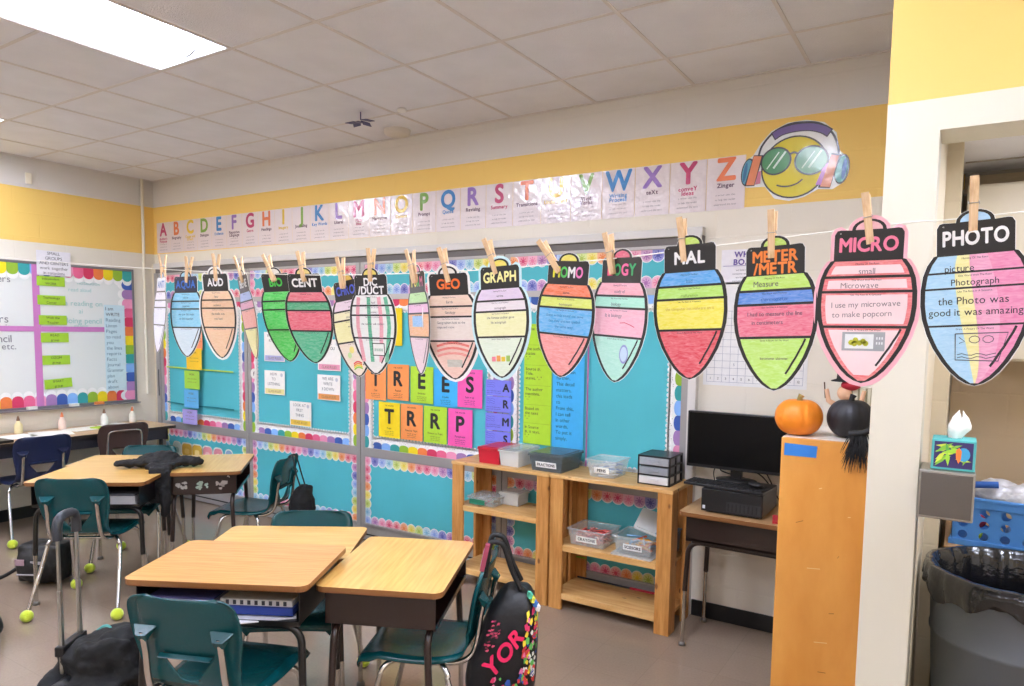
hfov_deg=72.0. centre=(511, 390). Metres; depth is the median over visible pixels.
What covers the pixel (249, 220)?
card
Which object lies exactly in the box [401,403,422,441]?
card
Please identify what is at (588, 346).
ribbon
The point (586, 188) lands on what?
card
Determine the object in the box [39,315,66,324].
label
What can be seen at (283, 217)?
card
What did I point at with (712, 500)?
desktop computer
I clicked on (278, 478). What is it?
socket
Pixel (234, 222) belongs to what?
card
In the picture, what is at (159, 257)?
clothespin
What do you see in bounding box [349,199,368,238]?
card
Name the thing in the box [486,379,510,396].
card
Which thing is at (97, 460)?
student desk
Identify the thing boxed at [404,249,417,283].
clothespin
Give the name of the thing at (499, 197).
card
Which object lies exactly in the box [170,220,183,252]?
card
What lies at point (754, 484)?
computer mouse
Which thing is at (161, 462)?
jacket
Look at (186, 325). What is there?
card
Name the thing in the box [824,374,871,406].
figurine
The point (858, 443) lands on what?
tassel
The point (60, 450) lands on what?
socket
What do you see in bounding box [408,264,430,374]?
card
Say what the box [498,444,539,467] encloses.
storage bin
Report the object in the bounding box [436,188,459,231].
card
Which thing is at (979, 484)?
roll
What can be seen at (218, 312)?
card
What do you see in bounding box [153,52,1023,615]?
wall
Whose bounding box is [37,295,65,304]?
label
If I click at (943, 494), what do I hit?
dispenser
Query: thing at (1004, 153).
ceiling
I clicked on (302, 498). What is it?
drawstring bag
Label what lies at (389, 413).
card
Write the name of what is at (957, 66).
wall partition
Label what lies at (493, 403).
card
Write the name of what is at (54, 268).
sign
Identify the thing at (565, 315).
card
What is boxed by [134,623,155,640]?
socket
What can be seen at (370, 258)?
clothespin
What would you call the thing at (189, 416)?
card
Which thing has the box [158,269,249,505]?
bulletin board
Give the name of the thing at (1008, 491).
plastic bag
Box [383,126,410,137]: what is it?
smoke detector
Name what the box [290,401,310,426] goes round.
sign
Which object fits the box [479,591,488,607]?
socket
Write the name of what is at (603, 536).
crayon
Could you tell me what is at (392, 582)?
student desk
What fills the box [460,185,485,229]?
card
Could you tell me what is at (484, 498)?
markers
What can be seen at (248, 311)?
card
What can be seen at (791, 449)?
tape
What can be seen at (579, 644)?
floor
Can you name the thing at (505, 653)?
backpack
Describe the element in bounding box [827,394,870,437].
pumpkin
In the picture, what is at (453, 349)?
card
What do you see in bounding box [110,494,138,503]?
paper stack
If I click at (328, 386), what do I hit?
sign
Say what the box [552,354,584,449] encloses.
poster
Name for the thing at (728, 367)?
chart
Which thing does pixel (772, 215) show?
clothespin
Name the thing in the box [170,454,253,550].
student desk
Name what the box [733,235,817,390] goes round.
card
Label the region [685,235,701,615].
trim
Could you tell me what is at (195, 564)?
student desk
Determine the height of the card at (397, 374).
0.268 m
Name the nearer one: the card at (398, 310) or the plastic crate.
the plastic crate
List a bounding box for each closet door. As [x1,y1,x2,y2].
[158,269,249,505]
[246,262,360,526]
[360,254,504,559]
[501,245,687,591]
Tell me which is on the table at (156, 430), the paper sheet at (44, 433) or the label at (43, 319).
the paper sheet at (44, 433)
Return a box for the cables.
[713,469,778,499]
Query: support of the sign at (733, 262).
attached to the wall at (728, 118)
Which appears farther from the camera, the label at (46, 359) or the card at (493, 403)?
the label at (46, 359)
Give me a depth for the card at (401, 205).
5.19 m
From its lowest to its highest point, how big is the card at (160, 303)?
0.272 m
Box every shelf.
[451,454,569,605]
[548,466,692,636]
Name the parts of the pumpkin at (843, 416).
stem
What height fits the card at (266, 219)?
0.289 m
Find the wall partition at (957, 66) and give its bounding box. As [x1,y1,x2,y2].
[855,0,1023,685]
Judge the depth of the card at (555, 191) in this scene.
4.50 m
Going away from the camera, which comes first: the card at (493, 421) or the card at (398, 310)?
the card at (493, 421)
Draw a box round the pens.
[592,461,622,475]
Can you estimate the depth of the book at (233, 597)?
2.48 m
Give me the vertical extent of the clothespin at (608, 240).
0.085 m
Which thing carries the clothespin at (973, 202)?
attached to the string
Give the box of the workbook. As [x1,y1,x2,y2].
[150,587,225,599]
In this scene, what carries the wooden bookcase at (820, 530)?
on the floor
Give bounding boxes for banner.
[173,441,232,454]
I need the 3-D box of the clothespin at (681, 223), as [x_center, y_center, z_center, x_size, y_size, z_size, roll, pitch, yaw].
[0.325,-0.285,1.338,0.021,0.085,0.027,4,6,34]
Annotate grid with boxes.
[0,0,892,181]
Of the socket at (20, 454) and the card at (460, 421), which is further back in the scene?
the socket at (20, 454)
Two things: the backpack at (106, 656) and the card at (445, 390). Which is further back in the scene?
the card at (445, 390)
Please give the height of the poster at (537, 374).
0.790 m
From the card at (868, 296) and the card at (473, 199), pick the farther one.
the card at (473, 199)
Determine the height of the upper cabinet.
0.770 m
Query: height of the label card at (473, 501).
0.032 m
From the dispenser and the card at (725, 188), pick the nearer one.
the dispenser
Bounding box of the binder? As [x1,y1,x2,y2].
[230,601,298,616]
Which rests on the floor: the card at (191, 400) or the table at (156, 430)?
the table at (156, 430)
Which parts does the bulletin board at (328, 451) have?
panel, border trim, panel, border trim, panel, border trim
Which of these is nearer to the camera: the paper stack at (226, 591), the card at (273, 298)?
the card at (273, 298)
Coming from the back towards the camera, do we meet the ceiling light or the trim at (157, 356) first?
the trim at (157, 356)
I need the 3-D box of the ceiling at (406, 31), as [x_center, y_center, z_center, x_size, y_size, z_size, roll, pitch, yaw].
[-1.668,-1.549,1.433,9.160,0.001,7.455,4,6,32]
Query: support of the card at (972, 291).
hanging from the clothespin at (973, 202)
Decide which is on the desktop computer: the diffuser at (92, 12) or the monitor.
the monitor
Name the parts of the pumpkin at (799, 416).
stem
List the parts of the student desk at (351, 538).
leg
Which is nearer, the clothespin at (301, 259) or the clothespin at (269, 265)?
the clothespin at (301, 259)
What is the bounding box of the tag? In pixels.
[251,369,256,378]
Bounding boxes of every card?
[153,272,166,352]
[157,222,169,253]
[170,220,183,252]
[170,271,201,356]
[182,409,196,424]
[183,219,197,250]
[184,370,199,389]
[184,389,198,408]
[186,348,201,369]
[197,217,211,249]
[197,333,202,349]
[199,267,237,359]
[211,215,226,248]
[226,213,241,247]
[237,269,258,358]
[242,212,257,246]
[258,210,274,245]
[261,267,299,361]
[275,208,291,243]
[285,267,333,363]
[292,205,309,242]
[310,203,328,241]
[329,201,348,239]
[332,273,367,376]
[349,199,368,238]
[350,268,396,374]
[365,368,385,400]
[369,196,389,236]
[379,401,399,438]
[387,364,408,400]
[391,193,412,235]
[395,308,401,345]
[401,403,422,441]
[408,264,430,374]
[410,366,432,403]
[413,191,435,233]
[422,264,477,381]
[424,406,446,444]
[434,369,457,407]
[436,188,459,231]
[448,408,472,447]
[457,369,482,408]
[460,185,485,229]
[469,498,484,505]
[472,256,531,380]
[485,396,510,412]
[485,412,510,431]
[485,430,510,443]
[486,182,512,227]
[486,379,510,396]
[513,178,540,225]
[536,253,595,376]
[541,175,570,223]
[570,171,601,221]
[592,248,648,382]
[602,168,634,218]
[634,163,669,216]
[653,235,727,379]
[669,159,706,213]
[706,155,745,210]
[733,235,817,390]
[813,215,920,386]
[920,208,1023,385]
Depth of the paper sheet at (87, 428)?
6.15 m
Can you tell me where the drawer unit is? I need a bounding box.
[637,449,682,486]
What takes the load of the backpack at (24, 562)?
on the floor
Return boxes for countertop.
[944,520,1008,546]
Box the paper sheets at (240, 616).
[237,613,296,623]
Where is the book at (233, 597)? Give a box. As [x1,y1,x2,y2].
[220,590,298,606]
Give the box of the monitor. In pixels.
[687,410,786,483]
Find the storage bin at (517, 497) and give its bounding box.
[499,488,529,506]
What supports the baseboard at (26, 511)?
attached to the wall at (94, 217)
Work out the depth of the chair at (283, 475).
4.72 m
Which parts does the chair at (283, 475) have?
leg, leg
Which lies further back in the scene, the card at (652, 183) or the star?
the star
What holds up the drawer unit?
on the shelf at (661, 608)
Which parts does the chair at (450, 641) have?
leg, leg, leg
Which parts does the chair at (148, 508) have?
leg, leg, leg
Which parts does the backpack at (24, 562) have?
pocket trim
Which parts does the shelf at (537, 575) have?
post, post, post, post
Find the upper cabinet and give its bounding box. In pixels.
[967,181,1023,361]
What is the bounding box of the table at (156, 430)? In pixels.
[0,420,175,458]
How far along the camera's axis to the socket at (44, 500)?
3.94 m
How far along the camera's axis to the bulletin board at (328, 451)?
5.82 m
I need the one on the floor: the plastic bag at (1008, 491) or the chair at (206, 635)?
the chair at (206, 635)
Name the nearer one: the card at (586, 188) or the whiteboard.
the card at (586, 188)
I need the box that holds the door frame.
[908,142,964,685]
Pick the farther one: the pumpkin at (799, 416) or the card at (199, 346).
the card at (199, 346)
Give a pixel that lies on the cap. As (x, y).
(401, 109)
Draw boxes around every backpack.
[0,538,74,582]
[37,622,161,685]
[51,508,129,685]
[465,532,540,685]
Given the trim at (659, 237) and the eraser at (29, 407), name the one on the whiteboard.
the eraser at (29, 407)
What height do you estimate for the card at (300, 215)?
0.289 m
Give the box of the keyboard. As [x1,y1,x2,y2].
[684,477,770,495]
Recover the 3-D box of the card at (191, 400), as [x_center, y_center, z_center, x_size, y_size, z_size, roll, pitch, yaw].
[-3.006,0.082,6.607,0.225,0.170,0.001,4,6,32]
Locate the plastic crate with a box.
[948,497,1023,550]
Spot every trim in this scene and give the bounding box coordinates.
[140,179,148,393]
[152,264,162,444]
[153,226,705,272]
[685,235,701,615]
[905,516,917,685]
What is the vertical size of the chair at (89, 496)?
0.809 m
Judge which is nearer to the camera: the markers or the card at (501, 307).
the card at (501, 307)
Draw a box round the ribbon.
[585,346,588,465]
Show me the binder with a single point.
(240, 609)
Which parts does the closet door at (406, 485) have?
panel, border trim, panel, panel, border trim, border trim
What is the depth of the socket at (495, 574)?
2.86 m
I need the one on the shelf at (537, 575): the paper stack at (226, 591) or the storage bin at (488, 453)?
the storage bin at (488, 453)
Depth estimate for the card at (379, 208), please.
5.31 m
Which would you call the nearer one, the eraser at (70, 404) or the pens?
the pens
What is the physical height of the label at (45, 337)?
0.082 m
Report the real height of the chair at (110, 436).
0.833 m
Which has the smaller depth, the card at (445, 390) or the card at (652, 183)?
the card at (652, 183)
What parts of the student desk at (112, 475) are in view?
leg, leg, leg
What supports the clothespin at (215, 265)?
attached to the string
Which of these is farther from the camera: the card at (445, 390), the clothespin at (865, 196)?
the card at (445, 390)
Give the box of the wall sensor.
[25,173,31,183]
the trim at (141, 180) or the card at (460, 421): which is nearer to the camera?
the card at (460, 421)
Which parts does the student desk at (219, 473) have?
leg, leg, leg, leg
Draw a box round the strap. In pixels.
[97,624,110,629]
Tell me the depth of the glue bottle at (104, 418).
6.46 m
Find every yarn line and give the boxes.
[166,366,232,372]
[167,401,233,410]
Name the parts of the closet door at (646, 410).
border trim, panel, border trim, panel, panel, border trim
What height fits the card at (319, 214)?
0.289 m
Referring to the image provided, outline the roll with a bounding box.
[975,481,998,488]
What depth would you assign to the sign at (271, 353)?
6.01 m
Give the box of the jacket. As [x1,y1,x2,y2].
[114,450,203,516]
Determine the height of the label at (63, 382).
0.095 m
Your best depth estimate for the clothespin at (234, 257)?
2.11 m
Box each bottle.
[14,416,22,433]
[58,412,65,429]
[100,409,107,424]
[129,406,135,421]
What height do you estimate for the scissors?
0.068 m
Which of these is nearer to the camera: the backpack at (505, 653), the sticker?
the backpack at (505, 653)
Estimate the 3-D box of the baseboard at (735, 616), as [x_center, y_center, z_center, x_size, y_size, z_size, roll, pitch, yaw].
[1.344,1.303,4.006,0.665,0.095,0.011,4,6,32]
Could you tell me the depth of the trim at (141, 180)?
6.82 m
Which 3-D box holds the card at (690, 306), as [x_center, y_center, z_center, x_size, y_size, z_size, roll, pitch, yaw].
[0.336,-0.156,1.335,0.148,0.274,0.002,4,6,36]
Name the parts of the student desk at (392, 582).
leg, leg, leg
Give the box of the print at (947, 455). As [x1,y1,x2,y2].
[933,441,973,469]
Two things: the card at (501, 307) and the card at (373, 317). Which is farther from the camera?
the card at (373, 317)
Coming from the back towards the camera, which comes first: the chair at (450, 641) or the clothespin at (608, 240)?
the chair at (450, 641)
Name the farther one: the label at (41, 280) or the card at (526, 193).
the label at (41, 280)
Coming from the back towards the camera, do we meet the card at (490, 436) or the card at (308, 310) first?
the card at (490, 436)
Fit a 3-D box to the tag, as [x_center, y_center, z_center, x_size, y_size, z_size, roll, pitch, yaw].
[-2.250,-0.145,6.148,0.090,0.089,0.002,4,6,32]
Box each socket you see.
[17,451,28,458]
[39,496,53,505]
[57,447,68,453]
[90,496,104,504]
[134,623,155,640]
[210,631,232,649]
[275,475,281,482]
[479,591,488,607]
[492,567,499,581]
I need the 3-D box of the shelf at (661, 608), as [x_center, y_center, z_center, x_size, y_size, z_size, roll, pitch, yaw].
[0.635,0.917,4.180,0.762,0.815,0.352,4,6,32]
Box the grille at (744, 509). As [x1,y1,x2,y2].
[726,502,760,516]
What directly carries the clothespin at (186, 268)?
attached to the string
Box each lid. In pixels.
[610,544,655,561]
[634,508,656,536]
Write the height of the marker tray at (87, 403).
0.010 m
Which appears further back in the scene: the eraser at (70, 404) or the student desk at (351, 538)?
the eraser at (70, 404)
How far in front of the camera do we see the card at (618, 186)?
4.27 m
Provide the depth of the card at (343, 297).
1.90 m
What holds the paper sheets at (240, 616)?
in the student desk at (195, 564)
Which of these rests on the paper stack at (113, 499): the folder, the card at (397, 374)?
the folder
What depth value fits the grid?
3.87 m
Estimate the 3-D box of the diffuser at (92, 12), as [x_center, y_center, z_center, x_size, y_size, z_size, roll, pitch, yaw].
[-1.996,-1.732,3.199,0.200,0.055,1.100,4,6,32]
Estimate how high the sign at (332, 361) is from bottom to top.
0.250 m
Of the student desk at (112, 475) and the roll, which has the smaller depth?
the roll
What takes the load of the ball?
in the plastic crate
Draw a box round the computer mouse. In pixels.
[748,481,762,487]
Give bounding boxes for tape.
[784,443,816,457]
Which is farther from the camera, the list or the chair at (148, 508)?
the list
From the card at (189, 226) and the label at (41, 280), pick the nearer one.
the label at (41, 280)
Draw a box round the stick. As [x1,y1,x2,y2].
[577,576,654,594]
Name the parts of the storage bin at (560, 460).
lid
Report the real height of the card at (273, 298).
0.276 m
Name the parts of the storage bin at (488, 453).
lid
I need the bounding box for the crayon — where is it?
[573,527,612,544]
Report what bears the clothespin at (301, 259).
attached to the string
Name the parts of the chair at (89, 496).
leg, leg, leg, leg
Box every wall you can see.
[0,153,156,510]
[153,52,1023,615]
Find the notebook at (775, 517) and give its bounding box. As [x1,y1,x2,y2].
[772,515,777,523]
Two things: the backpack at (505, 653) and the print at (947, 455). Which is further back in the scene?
the backpack at (505, 653)
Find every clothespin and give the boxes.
[158,255,166,277]
[184,256,193,282]
[211,253,220,280]
[233,256,244,282]
[261,254,276,281]
[295,251,306,281]
[335,256,345,288]
[366,248,375,281]
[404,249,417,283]
[436,247,450,282]
[482,238,497,274]
[536,239,560,273]
[602,232,615,274]
[676,216,686,261]
[767,209,777,257]
[861,191,873,244]
[968,175,979,232]
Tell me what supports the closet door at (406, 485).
in the wall at (728, 118)
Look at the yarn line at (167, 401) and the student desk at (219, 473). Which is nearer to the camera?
the student desk at (219, 473)
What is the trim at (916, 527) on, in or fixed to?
attached to the wall partition at (957, 66)
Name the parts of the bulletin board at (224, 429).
panel, border trim, panel, border trim, border trim, panel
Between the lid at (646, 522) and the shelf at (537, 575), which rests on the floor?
the shelf at (537, 575)
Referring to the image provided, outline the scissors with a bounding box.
[620,534,655,551]
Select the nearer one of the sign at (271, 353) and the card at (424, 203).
the card at (424, 203)
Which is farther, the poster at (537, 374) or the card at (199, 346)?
the card at (199, 346)
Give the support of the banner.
attached to the wall at (728, 118)
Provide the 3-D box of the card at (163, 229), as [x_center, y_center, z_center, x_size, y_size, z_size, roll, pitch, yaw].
[-3.365,-1.471,6.808,0.214,0.289,0.002,4,6,32]
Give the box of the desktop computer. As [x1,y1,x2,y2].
[701,480,776,518]
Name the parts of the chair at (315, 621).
leg, leg, leg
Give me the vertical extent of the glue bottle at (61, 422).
0.150 m
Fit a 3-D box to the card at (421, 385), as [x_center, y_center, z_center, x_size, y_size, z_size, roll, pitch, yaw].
[-0.658,-0.038,5.142,0.213,0.268,0.001,4,6,32]
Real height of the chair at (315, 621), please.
0.793 m
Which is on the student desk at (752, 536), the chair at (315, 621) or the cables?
the cables
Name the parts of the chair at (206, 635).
leg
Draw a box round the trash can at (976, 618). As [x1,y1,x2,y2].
[922,545,1023,685]
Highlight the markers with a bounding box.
[473,494,498,504]
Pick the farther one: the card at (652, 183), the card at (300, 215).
the card at (300, 215)
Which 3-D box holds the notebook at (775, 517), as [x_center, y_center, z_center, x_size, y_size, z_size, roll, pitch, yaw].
[1.351,0.647,3.513,0.100,0.012,0.140,3,5,21]
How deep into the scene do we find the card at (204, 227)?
6.46 m
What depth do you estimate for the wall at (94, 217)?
6.32 m
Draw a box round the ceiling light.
[0,0,227,69]
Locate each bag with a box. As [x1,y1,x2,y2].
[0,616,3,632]
[287,454,315,510]
[975,478,1023,503]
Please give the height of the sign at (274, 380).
0.205 m
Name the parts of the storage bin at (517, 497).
lid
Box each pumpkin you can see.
[775,394,822,434]
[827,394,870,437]
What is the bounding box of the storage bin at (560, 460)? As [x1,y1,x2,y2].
[528,446,583,473]
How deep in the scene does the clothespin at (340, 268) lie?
1.87 m
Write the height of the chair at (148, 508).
0.793 m
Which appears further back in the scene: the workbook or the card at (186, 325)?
the workbook
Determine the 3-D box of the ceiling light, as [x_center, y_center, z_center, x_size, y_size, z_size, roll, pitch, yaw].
[-1.995,-1.758,3.196,0.610,0.120,1.220,4,6,32]
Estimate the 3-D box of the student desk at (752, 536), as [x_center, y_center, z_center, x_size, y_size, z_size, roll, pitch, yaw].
[1.237,1.001,3.760,0.585,0.735,0.470,4,6,32]
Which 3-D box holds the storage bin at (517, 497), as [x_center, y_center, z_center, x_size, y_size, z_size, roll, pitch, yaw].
[0.016,0.700,4.630,0.156,0.088,0.146,4,6,32]
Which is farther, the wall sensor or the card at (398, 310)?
the wall sensor
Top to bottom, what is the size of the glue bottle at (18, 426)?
0.150 m
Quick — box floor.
[0,495,772,685]
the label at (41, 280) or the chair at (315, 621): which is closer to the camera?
the chair at (315, 621)
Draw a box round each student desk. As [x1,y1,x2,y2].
[24,466,170,605]
[65,455,185,559]
[125,540,345,685]
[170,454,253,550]
[214,526,366,685]
[316,536,472,685]
[678,497,778,646]
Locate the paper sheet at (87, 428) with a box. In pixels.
[61,426,95,431]
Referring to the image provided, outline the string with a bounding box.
[5,211,1023,274]
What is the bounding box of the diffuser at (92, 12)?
[25,0,195,55]
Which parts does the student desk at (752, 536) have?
leg, leg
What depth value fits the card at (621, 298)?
1.42 m
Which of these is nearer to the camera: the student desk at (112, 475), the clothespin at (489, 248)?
the clothespin at (489, 248)
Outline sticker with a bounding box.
[741,120,849,200]
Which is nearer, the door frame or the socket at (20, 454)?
the door frame
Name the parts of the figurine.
arm, arm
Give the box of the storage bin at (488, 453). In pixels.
[477,442,519,464]
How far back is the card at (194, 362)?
6.55 m
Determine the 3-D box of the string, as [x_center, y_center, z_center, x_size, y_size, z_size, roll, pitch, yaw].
[-1.158,-0.563,2.343,8.926,0.424,0.003,4,6,34]
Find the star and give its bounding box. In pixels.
[346,112,373,126]
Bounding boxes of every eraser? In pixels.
[26,406,37,409]
[69,403,78,406]
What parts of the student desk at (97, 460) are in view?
leg, leg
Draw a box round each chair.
[0,434,70,548]
[20,478,148,621]
[84,445,189,572]
[97,422,160,514]
[127,593,309,685]
[207,453,297,539]
[241,510,369,685]
[357,545,499,685]
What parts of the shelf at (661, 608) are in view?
post, post, post, post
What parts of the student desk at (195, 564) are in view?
leg, leg, leg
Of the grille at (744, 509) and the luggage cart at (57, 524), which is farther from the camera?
the grille at (744, 509)
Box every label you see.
[36,276,64,286]
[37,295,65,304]
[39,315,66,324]
[41,333,68,341]
[42,355,69,364]
[44,377,72,389]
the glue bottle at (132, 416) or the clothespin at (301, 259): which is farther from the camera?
the glue bottle at (132, 416)
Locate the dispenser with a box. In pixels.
[916,462,975,522]
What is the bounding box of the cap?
[397,107,406,112]
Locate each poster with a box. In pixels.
[523,324,551,445]
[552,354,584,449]
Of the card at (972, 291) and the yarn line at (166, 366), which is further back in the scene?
the yarn line at (166, 366)
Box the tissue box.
[930,410,976,471]
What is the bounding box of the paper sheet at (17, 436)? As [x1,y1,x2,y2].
[0,434,38,439]
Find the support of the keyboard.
on the desktop computer
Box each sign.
[36,250,70,276]
[264,332,284,361]
[264,370,284,394]
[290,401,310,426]
[317,374,339,400]
[318,339,340,370]
[721,249,747,283]
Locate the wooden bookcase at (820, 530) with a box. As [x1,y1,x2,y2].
[770,425,868,685]
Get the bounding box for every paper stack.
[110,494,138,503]
[168,590,229,600]
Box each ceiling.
[0,0,893,180]
[949,135,1023,173]
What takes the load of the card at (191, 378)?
hanging from the wall at (728, 118)
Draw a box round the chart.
[703,282,807,389]
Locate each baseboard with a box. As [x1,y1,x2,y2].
[0,505,40,522]
[691,599,772,632]
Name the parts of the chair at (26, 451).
leg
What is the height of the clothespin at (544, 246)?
0.075 m
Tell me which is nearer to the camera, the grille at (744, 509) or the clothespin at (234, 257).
the clothespin at (234, 257)
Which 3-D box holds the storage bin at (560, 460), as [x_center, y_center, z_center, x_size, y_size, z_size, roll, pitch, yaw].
[0.273,0.430,4.362,0.246,0.113,0.286,4,6,32]
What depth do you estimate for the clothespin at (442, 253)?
1.66 m
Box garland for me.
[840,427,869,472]
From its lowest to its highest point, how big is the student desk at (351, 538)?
0.742 m
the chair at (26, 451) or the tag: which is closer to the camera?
the chair at (26, 451)
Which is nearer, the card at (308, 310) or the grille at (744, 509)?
the card at (308, 310)
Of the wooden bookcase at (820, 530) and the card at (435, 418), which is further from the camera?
the card at (435, 418)
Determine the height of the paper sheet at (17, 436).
0.004 m
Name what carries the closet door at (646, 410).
in the wall at (728, 118)
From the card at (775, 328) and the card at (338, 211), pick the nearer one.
the card at (775, 328)
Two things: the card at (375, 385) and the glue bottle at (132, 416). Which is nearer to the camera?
the card at (375, 385)
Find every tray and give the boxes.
[0,401,140,413]
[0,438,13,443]
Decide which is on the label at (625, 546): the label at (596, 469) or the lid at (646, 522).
the lid at (646, 522)
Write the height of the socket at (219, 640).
0.049 m
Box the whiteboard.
[0,259,140,413]
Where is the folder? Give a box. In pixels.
[108,486,138,495]
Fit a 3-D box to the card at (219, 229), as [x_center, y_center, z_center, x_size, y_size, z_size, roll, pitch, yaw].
[-2.637,-1.420,6.346,0.214,0.289,0.002,4,6,32]
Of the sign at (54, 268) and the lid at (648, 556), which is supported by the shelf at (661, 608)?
the lid at (648, 556)
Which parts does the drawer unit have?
drawer, drawer, drawer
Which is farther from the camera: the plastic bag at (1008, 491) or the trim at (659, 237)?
the trim at (659, 237)
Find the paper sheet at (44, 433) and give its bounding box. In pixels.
[28,430,74,436]
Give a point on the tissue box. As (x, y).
(952, 451)
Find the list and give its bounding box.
[104,305,126,390]

